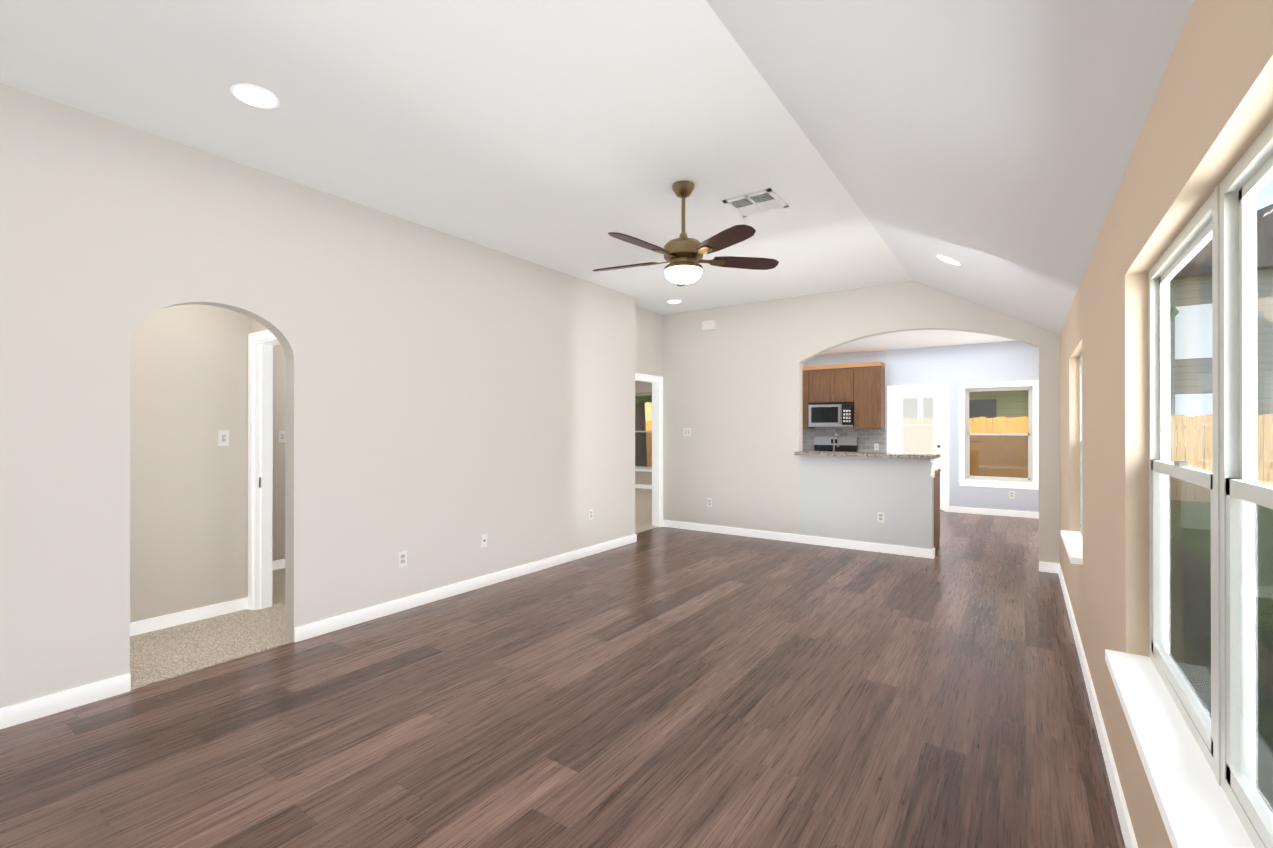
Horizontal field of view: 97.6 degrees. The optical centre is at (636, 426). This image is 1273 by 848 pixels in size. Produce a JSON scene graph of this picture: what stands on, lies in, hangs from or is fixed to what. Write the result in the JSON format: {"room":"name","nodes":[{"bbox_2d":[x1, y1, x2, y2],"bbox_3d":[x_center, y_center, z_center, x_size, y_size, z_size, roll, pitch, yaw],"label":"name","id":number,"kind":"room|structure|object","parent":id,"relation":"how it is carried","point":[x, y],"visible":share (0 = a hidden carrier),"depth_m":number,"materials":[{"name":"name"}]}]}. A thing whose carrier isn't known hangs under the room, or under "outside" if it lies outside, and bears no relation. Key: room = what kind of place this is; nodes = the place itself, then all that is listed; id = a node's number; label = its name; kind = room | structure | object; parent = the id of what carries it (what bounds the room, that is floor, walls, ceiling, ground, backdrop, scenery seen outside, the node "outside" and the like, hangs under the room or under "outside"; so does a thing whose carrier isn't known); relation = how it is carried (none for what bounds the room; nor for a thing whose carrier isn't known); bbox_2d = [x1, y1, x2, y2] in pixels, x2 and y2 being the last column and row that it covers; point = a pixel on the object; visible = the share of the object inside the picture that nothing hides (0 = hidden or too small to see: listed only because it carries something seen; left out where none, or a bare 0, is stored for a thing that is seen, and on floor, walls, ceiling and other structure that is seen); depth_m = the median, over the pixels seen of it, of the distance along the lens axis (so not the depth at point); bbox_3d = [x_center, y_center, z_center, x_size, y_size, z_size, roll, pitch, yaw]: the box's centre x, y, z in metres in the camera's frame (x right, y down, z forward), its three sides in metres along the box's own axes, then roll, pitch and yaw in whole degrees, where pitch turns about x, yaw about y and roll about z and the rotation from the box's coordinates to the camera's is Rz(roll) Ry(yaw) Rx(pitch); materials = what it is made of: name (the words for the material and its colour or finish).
{"room":"empty living room","nodes":[
{"label":"empty living room","id":0,"kind":"room"},
{"bbox_2d":[130,304,249,622],"bbox_3d":[-3.432,0.145,3.673,0.150,2.500,1.750,0,0,35],"label":"wall","id":1,"kind":"structure","parent":0,"point":[188,474],"depth_m":3.95,"materials":[{"name":"beige paint"}]},
{"bbox_2d":[130,597,247,635],"bbox_3d":[-3.390,1.349,3.641,0.013,0.092,1.510,0,0,35],"label":"baseboard","id":2,"kind":"structure","parent":1,"relation":"attached to","point":[143,626],"depth_m":3.94,"materials":[{"name":"white wood"}]},
{"bbox_2d":[218,430,228,445],"bbox_3d":[-3.055,0.086,4.123,0.018,0.115,0.070,0,0,35],"label":"light switch","id":3,"kind":"object","parent":1,"relation":"attached to","point":[223,437],"visible":1,"depth_m":4.12,"materials":[{"name":"white plastic"}]},
{"bbox_2d":[250,318,267,333],"bbox_3d":[-2.561,0.146,4.061,0.840,2.500,0.120,0,0,35],"label":"wall","id":4,"kind":"structure","parent":0,"point":[255,326],"depth_m":4.21,"materials":[{"name":"beige paint"}]},
{"bbox_2d":[248,330,279,609],"bbox_3d":[-2.562,0.346,4.051,0.874,2.102,0.136,0,0,35],"label":"door frame","id":5,"kind":"structure","parent":4,"relation":"attached to","point":[261,344],"depth_m":4.24,"materials":[{"name":"white wood"}]},
{"bbox_2d":[272,344,285,560],"bbox_3d":[-3.064,0.151,6.197,0.120,2.500,3.060,0,0,35],"label":"wall","id":6,"kind":"structure","parent":0,"point":[279,424],"depth_m":5.45,"materials":[{"name":"beige paint"}]},
{"bbox_2d":[272,559,284,569],"bbox_3d":[-3.009,1.355,6.156,0.013,0.092,2.820,0,0,35],"label":"baseboard","id":7,"kind":"structure","parent":6,"relation":"attached to","point":[278,564],"depth_m":5.44,"materials":[{"name":"white wood"}]},
{"bbox_2d":[278,431,284,442],"bbox_3d":[-3.480,0.099,5.476,0.018,0.115,0.070,0,0,35],"label":"bedroom light switch","id":8,"kind":"object","parent":6,"relation":"attached to","point":[281,436],"visible":0.83,"depth_m":5.47,"materials":[{"name":"white plastic"}]},
{"bbox_2d":[0,83,634,707],"bbox_3d":[-2.243,-0.094,3.932,0.410,2.980,7.230,0,0,35],"label":"wall","id":9,"kind":"structure","parent":0,"point":[450,399],"depth_m":3.67,"materials":[{"name":"white paint"}]},
{"bbox_2d":[0,673,130,728],"bbox_3d":[-3.357,1.345,1.950,0.013,0.092,2.407,0,0,35],"label":"baseboard","id":10,"kind":"structure","parent":9,"relation":"attached to","point":[22,712],"depth_m":2.73,"materials":[{"name":"white wood"}]},
{"bbox_2d":[398,550,406,566],"bbox_3d":[-1.778,1.006,4.234,0.008,0.115,0.070,0,0,35],"label":"electrical outlet","id":11,"kind":"object","parent":9,"relation":"attached to","point":[402,558],"visible":1,"depth_m":4.23,"materials":[{"name":"white plastic"}]},
{"bbox_2d":[294,534,636,641],"bbox_3d":[-1.109,1.353,5.196,0.013,0.092,3.880,0,0,35],"label":"baseboard","id":12,"kind":"structure","parent":9,"relation":"attached to","point":[303,632],"depth_m":4.49,"materials":[{"name":"white wood"}]},
{"bbox_2d":[481,533,486,547],"bbox_3d":[-1.331,0.998,4.873,0.014,0.115,0.070,0,0,35],"label":"electrical outlet","id":13,"kind":"object","parent":9,"relation":"attached to","point":[483,540],"visible":1,"depth_m":4.87,"materials":[{"name":"white plastic"}]},
{"bbox_2d":[589,509,592,519],"bbox_3d":[-0.496,0.961,6.083,0.008,0.115,0.070,0,0,35],"label":"electrical outlet","id":14,"kind":"object","parent":9,"relation":"attached to","point":[590,514],"visible":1,"depth_m":6.08,"materials":[{"name":"white plastic"}]},
{"bbox_2d":[130,488,657,689],"bbox_3d":[-2.207,1.451,8.107,5.110,0.108,10.440,0,0,35],"label":"floor carpet","id":15,"kind":"object","parent":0,"point":[159,655],"visible":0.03,"depth_m":3.63,"materials":[{"name":"beige carpet"}]},
{"bbox_2d":[0,510,1125,847],"bbox_3d":[1.007,1.448,4.755,4.572,0.100,12.290,0,0,35],"label":"floor","id":16,"kind":"structure","parent":0,"point":[670,688],"depth_m":2.61,"materials":[{"name":"brown wood"}]},
{"bbox_2d":[814,437,857,451],"bbox_3d":[3.467,0.802,9.942,0.764,1.215,0.699,0,0,35],"label":"range","id":17,"kind":"object","parent":16,"relation":"on","point":[848,444],"visible":0.06,"depth_m":10.15,"materials":[{"name":"silver metal"}]},
{"bbox_2d":[934,472,939,552],"bbox_3d":[3.193,0.966,6.411,0.472,0.870,0.616,0,0,35],"label":"base cabinet","id":18,"kind":"object","parent":16,"relation":"on","point":[937,511],"visible":0.15,"depth_m":6.09,"materials":[{"name":"brown wood"}]},
{"bbox_2d":[935,468,940,473],"bbox_3d":[2.811,0.511,6.690,1.420,0.038,0.637,0,0,35],"label":"countertop","id":19,"kind":"structure","parent":18,"relation":"on","point":[937,470],"depth_m":6.38,"materials":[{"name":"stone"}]},
{"bbox_2d":[833,433,838,450],"bbox_3d":[2.481,0.287,6.838,0.122,0.410,0.218,0,0,35],"label":"kitchen faucet","id":20,"kind":"object","parent":19,"relation":"on","point":[835,434],"visible":0.67,"depth_m":6.81,"materials":[{"name":"silver metal"}]},
{"bbox_2d":[0,0,1193,334],"bbox_3d":[-0.185,-1.291,3.245,4.580,0.830,8.440,0,0,35],"label":"ceiling","id":21,"kind":"structure","parent":0,"point":[988,144],"depth_m":2.61,"materials":[{"name":"white paint"}]},
{"bbox_2d":[230,83,278,108],"bbox_3d":[-1.826,-1.580,2.667,0.196,0.010,0.196,0,0,35],"label":"recessed light","id":22,"kind":"object","parent":21,"relation":"in","point":[254,95],"visible":1,"depth_m":2.66,"materials":[{"name":"white plastic"}]},
{"bbox_2d":[667,300,681,303],"bbox_3d":[0.476,-1.570,7.009,0.196,0.010,0.196,0,0,35],"label":"recessed light","id":23,"kind":"object","parent":21,"relation":"in","point":[674,301],"visible":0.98,"depth_m":7.01,"materials":[{"name":"white plastic"}]},
{"bbox_2d":[593,181,778,285],"bbox_3d":[0.271,-1.253,3.645,1.262,0.661,1.255,0,0,35],"label":"fan","id":24,"kind":"object","parent":21,"relation":"hanging from","point":[683,253],"visible":1,"depth_m":3.57,"materials":[{"name":"brown wood"}]},
{"bbox_2d":[723,188,788,217],"bbox_3d":[0.846,-1.576,3.942,0.350,0.014,0.350,0,0,35],"label":"ceiling vent","id":25,"kind":"object","parent":21,"relation":"in","point":[758,202],"visible":1,"depth_m":3.93,"materials":[{"name":"white metal"}]},
{"bbox_2d":[936,254,960,264],"bbox_3d":[2.425,-1.296,4.332,0.171,0.100,0.196,0,0,35],"label":"recessed light","id":26,"kind":"object","parent":21,"relation":"in","point":[947,259],"visible":0.94,"depth_m":4.33,"materials":[{"name":"white plastic"}]},
{"bbox_2d":[635,306,661,376],"bbox_3d":[0.007,-0.086,7.434,0.120,2.980,1.090,0,0,35],"label":"wall","id":27,"kind":"structure","parent":0,"point":[648,342],"depth_m":7.56,"materials":[{"name":"white paint"}]},
{"bbox_2d":[635,373,662,526],"bbox_3d":[0.054,0.353,7.486,0.136,2.102,0.934,0,0,35],"label":"door frame","id":28,"kind":"structure","parent":27,"relation":"attached to","point":[657,381],"depth_m":7.80,"materials":[{"name":"white wood"}]},
{"bbox_2d":[635,341,1038,511],"bbox_3d":[2.445,0.042,11.164,9.280,2.740,0.120,0,0,35],"label":"wall","id":29,"kind":"structure","parent":0,"point":[953,367],"depth_m":9.14,"materials":[{"name":"white paint"}]},
{"bbox_2d":[635,393,651,469],"bbox_3d":[0.327,0.109,12.655,1.000,1.748,0.048,0,0,35],"label":"bedroom window","id":30,"kind":"structure","parent":29,"relation":"in","point":[643,450],"depth_m":12.78,"materials":[{"name":"clear glass"}]},
{"bbox_2d":[635,484,651,488],"bbox_3d":[0.640,1.369,12.331,4.980,0.092,0.013,0,0,35],"label":"baseboard","id":31,"kind":"structure","parent":29,"relation":"attached to","point":[636,485],"depth_m":12.66,"materials":[{"name":"white wood"}]},
{"bbox_2d":[635,469,651,471],"bbox_3d":[0.290,0.999,12.600,1.000,0.032,0.090,0,0,35],"label":"window sill","id":32,"kind":"structure","parent":29,"relation":"attached to","point":[635,469],"depth_m":12.66,"materials":[{"name":"white wood"}]},
{"bbox_2d":[802,366,814,428],"bbox_3d":[2.993,-0.532,10.493,0.738,1.144,0.337,0,0,35],"label":"upper cabinet","id":33,"kind":"object","parent":29,"relation":"attached to","point":[807,371],"depth_m":10.19,"materials":[{"name":"brown wood"}]},
{"bbox_2d":[814,363,853,402],"bbox_3d":[3.569,-0.768,10.094,0.782,0.673,0.337,0,0,35],"label":"upper cabinet","id":34,"kind":"object","parent":29,"relation":"attached to","point":[832,383],"depth_m":9.92,"materials":[{"name":"brown wood"}]},
{"bbox_2d":[809,402,853,426],"bbox_3d":[3.546,-0.212,10.058,0.772,0.433,0.422,0,0,35],"label":"microwave","id":35,"kind":"object","parent":34,"relation":"attached to","point":[835,414],"visible":0.96,"depth_m":9.90,"materials":[{"name":"silver metal"}]},
{"bbox_2d":[803,427,885,452],"bbox_3d":[3.578,0.490,10.300,1.925,1.840,0.008,0,0,35],"label":"tile backsplash","id":36,"kind":"structure","parent":29,"relation":"attached to","point":[868,439],"depth_m":10.04,"materials":[{"name":"grey tile"}]},
{"bbox_2d":[874,444,878,449],"bbox_3d":[4.236,0.359,9.833,0.070,0.115,0.008,0,0,35],"label":"outlet","id":37,"kind":"object","parent":36,"relation":"attached to","point":[876,446],"visible":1,"depth_m":9.83,"materials":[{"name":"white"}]},
{"bbox_2d":[850,361,884,428],"bbox_3d":[4.049,-0.534,9.761,0.502,1.144,0.337,0,0,35],"label":"upper cabinet","id":38,"kind":"object","parent":29,"relation":"attached to","point":[861,386],"depth_m":9.61,"materials":[{"name":"brown wood"}]},
{"bbox_2d":[887,384,948,511],"bbox_3d":[4.807,0.351,9.517,0.950,2.115,0.136,0,0,35],"label":"door frame","id":39,"kind":"structure","parent":29,"relation":"attached to","point":[945,387],"depth_m":9.25,"materials":[{"name":"white wood"}]},
{"bbox_2d":[893,390,943,509],"bbox_3d":[4.792,0.389,9.494,0.772,2.014,0.129,0,0,35],"label":"kitchen door","id":40,"kind":"structure","parent":29,"relation":"in","point":[917,421],"depth_m":9.50,"materials":[{"name":"white wood"}]},
{"bbox_2d":[950,506,1038,518],"bbox_3d":[5.678,1.361,8.840,1.240,0.092,0.013,0,0,35],"label":"baseboard","id":41,"kind":"structure","parent":29,"relation":"attached to","point":[952,509],"depth_m":8.83,"materials":[{"name":"white wood"}]},
{"bbox_2d":[965,386,1032,481],"bbox_3d":[5.769,0.121,8.885,0.900,1.488,0.048,0,0,35],"label":"window","id":42,"kind":"structure","parent":29,"relation":"in","point":[998,456],"depth_m":8.88,"materials":[{"name":"white plastic"}]},
{"bbox_2d":[959,380,1038,482],"bbox_3d":[5.719,0.078,8.814,1.070,1.573,0.015,0,0,35],"label":"window frame","id":43,"kind":"structure","parent":29,"relation":"in","point":[1033,383],"depth_m":8.77,"materials":[{"name":"white wood"}]},
{"bbox_2d":[959,479,1038,489],"bbox_3d":[5.730,0.916,8.828,1.080,0.102,0.095,0,0,35],"label":"window sill","id":44,"kind":"structure","parent":29,"relation":"attached to","point":[977,483],"depth_m":8.78,"materials":[{"name":"white wood"}]},
{"bbox_2d":[1009,491,1013,498],"bbox_3d":[5.869,1.067,8.711,0.070,0.115,0.008,0,0,35],"label":"outlet","id":45,"kind":"object","parent":29,"relation":"attached to","point":[1011,494],"visible":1,"depth_m":8.71,"materials":[{"name":"white plastic"}]},
{"bbox_2d":[662,281,1059,563],"bbox_3d":[2.184,-0.088,6.662,4.580,2.980,0.120,0,0,35],"label":"wall","id":46,"kind":"structure","parent":0,"point":[732,390],"depth_m":6.79,"materials":[{"name":"white paint"}]},
{"bbox_2d":[683,428,690,435],"bbox_3d":[0.690,0.074,7.612,0.116,0.115,0.018,0,0,35],"label":"light switch","id":47,"kind":"object","parent":46,"relation":"attached to","point":[686,431],"visible":1,"depth_m":7.61,"materials":[{"name":"white plastic"}]},
{"bbox_2d":[702,320,715,330],"bbox_3d":[0.965,-1.346,7.406,0.190,0.120,0.047,0,0,35],"label":"door chime","id":48,"kind":"object","parent":46,"relation":"attached to","point":[709,325],"visible":1,"depth_m":7.38,"materials":[{"name":"white plastic"}]},
{"bbox_2d":[707,498,711,506],"bbox_3d":[0.972,1.014,7.420,0.070,0.115,0.008,0,0,35],"label":"electrical outlet","id":49,"kind":"object","parent":46,"relation":"attached to","point":[709,502],"visible":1,"depth_m":7.42,"materials":[{"name":"white plastic"}]},
{"bbox_2d":[663,520,934,558],"bbox_3d":[1.757,1.356,6.873,3.393,0.092,0.013,0,0,35],"label":"baseboard","id":50,"kind":"structure","parent":46,"relation":"attached to","point":[892,549],"depth_m":6.66,"materials":[{"name":"white wood"}]},
{"bbox_2d":[794,451,937,458],"bbox_3d":[2.583,0.319,6.329,1.467,0.040,0.410,0,0,35],"label":"bar","id":51,"kind":"object","parent":46,"relation":"on","point":[873,454],"visible":1,"depth_m":6.17,"materials":[{"name":"stone"}]},
{"bbox_2d":[877,512,883,522],"bbox_3d":[2.723,1.011,6.207,0.070,0.115,0.008,0,0,35],"label":"outlet","id":52,"kind":"object","parent":46,"relation":"attached to","point":[880,516],"visible":1,"depth_m":6.21,"materials":[{"name":"white plastic"}]},
{"bbox_2d":[930,459,934,477],"bbox_3d":[3.108,0.441,5.848,0.020,0.198,0.156,0,0,35],"label":"bracket","id":53,"kind":"object","parent":46,"relation":"attached to","point":[933,468],"visible":0.91,"depth_m":5.87,"materials":[{"name":"white wood"}]},
{"bbox_2d":[817,330,1014,355],"bbox_3d":[3.476,-1.385,8.184,4.412,0.100,3.850,0,0,35],"label":"ceiling","id":54,"kind":"structure","parent":0,"point":[913,339],"depth_m":8.63,"materials":[{"name":"white paint"}]},
{"bbox_2d":[1059,0,1272,847],"bbox_3d":[2.840,-0.025,3.488,0.112,2.840,12.290,0,0,35],"label":"wall","id":55,"kind":"structure","parent":0,"point":[1209,118],"depth_m":1.90,"materials":[{"name":"beige paint"}]},
{"bbox_2d":[1060,530,1082,564],"bbox_3d":[2.953,0.800,3.743,0.115,0.034,1.096,0,0,35],"label":"window sill","id":56,"kind":"structure","parent":55,"relation":"attached to","point":[1072,540],"depth_m":3.70,"materials":[{"name":"white"}]},
{"bbox_2d":[1079,355,1082,535],"bbox_3d":[3.019,0.132,3.698,0.048,1.303,1.100,0,0,35],"label":"window","id":57,"kind":"structure","parent":55,"relation":"in","point":[1081,494],"depth_m":4.13,"materials":[{"name":"white plastic"}]},
{"bbox_2d":[1052,563,1137,847],"bbox_3d":[1.681,1.345,1.946,0.040,0.092,8.200,0,0,35],"label":"baseboard","id":58,"kind":"structure","parent":55,"relation":"attached to","point":[1128,834],"depth_m":2.37,"materials":[{"name":"white wood"}]},
{"bbox_2d":[1105,649,1254,847],"bbox_3d":[1.224,0.795,1.248,0.115,0.034,1.626,0,0,35],"label":"window sill","id":59,"kind":"structure","parent":55,"relation":"attached to","point":[1196,809],"depth_m":1.28,"materials":[{"name":"white"}]},
{"bbox_2d":[1148,119,1272,847],"bbox_3d":[1.290,0.126,1.204,0.051,1.303,1.630,0,0,35],"label":"window","id":60,"kind":"structure","parent":55,"relation":"in","point":[1211,595],"depth_m":1.19,"materials":[{"name":"white plastic"}]},
{"label":"outside","id":61,"kind":"structure","parent":0,"visible":0},
{"bbox_3d":[11.263,1.773,16.232,120.000,0.300,120.000,0,0,35],"label":"lawn","id":62,"kind":"structure","parent":61,"visible":0},
{"bbox_2d":[635,395,651,430],"bbox_3d":[-0.057,-1.143,16.965,2.327,5.536,2.428,0,0,35],"label":"tree","id":63,"kind":"object","parent":62,"relation":"on","point":[639,423],"depth_m":16.75,"materials":[{"name":"green plant"}]},
{"bbox_2d":[645,416,1027,432],"bbox_3d":[3.647,0.692,17.885,17.600,1.870,0.059,0,0,35],"label":"fence","id":64,"kind":"object","parent":62,"relation":"on","point":[984,420],"depth_m":14.09,"materials":[{"name":"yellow wood"}]},
{"bbox_2d":[645,390,1027,432],"bbox_3d":[8.255,-2.757,24.895,18.200,8.800,12.200,0,0,35],"label":"house","id":65,"kind":"structure","parent":62,"relation":"on","point":[1006,400],"depth_m":17.85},
{"bbox_2d":[1170,277,1178,321],"bbox_3d":[13.086,-3.056,15.152,3.754,9.354,3.299,0,0,35],"label":"tree","id":66,"kind":"object","parent":62,"relation":"on","point":[1172,311],"depth_m":14.41,"materials":[{"name":"green plant"}]},
{"bbox_2d":[1170,414,1272,486],"bbox_3d":[5.835,0.657,2.385,3.650,1.870,23.050,0,0,35],"label":"fence","id":67,"kind":"object","parent":62,"relation":"on","point":[1265,427],"depth_m":11.95,"materials":[{"name":"brown wood"}]},
{"bbox_2d":[1170,204,1272,481],"bbox_3d":[23.589,-3.075,16.826,15.400,9.400,10.000,0,0,35],"label":"house","id":68,"kind":"structure","parent":62,"relation":"on","point":[1208,320],"depth_m":16.18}
]}

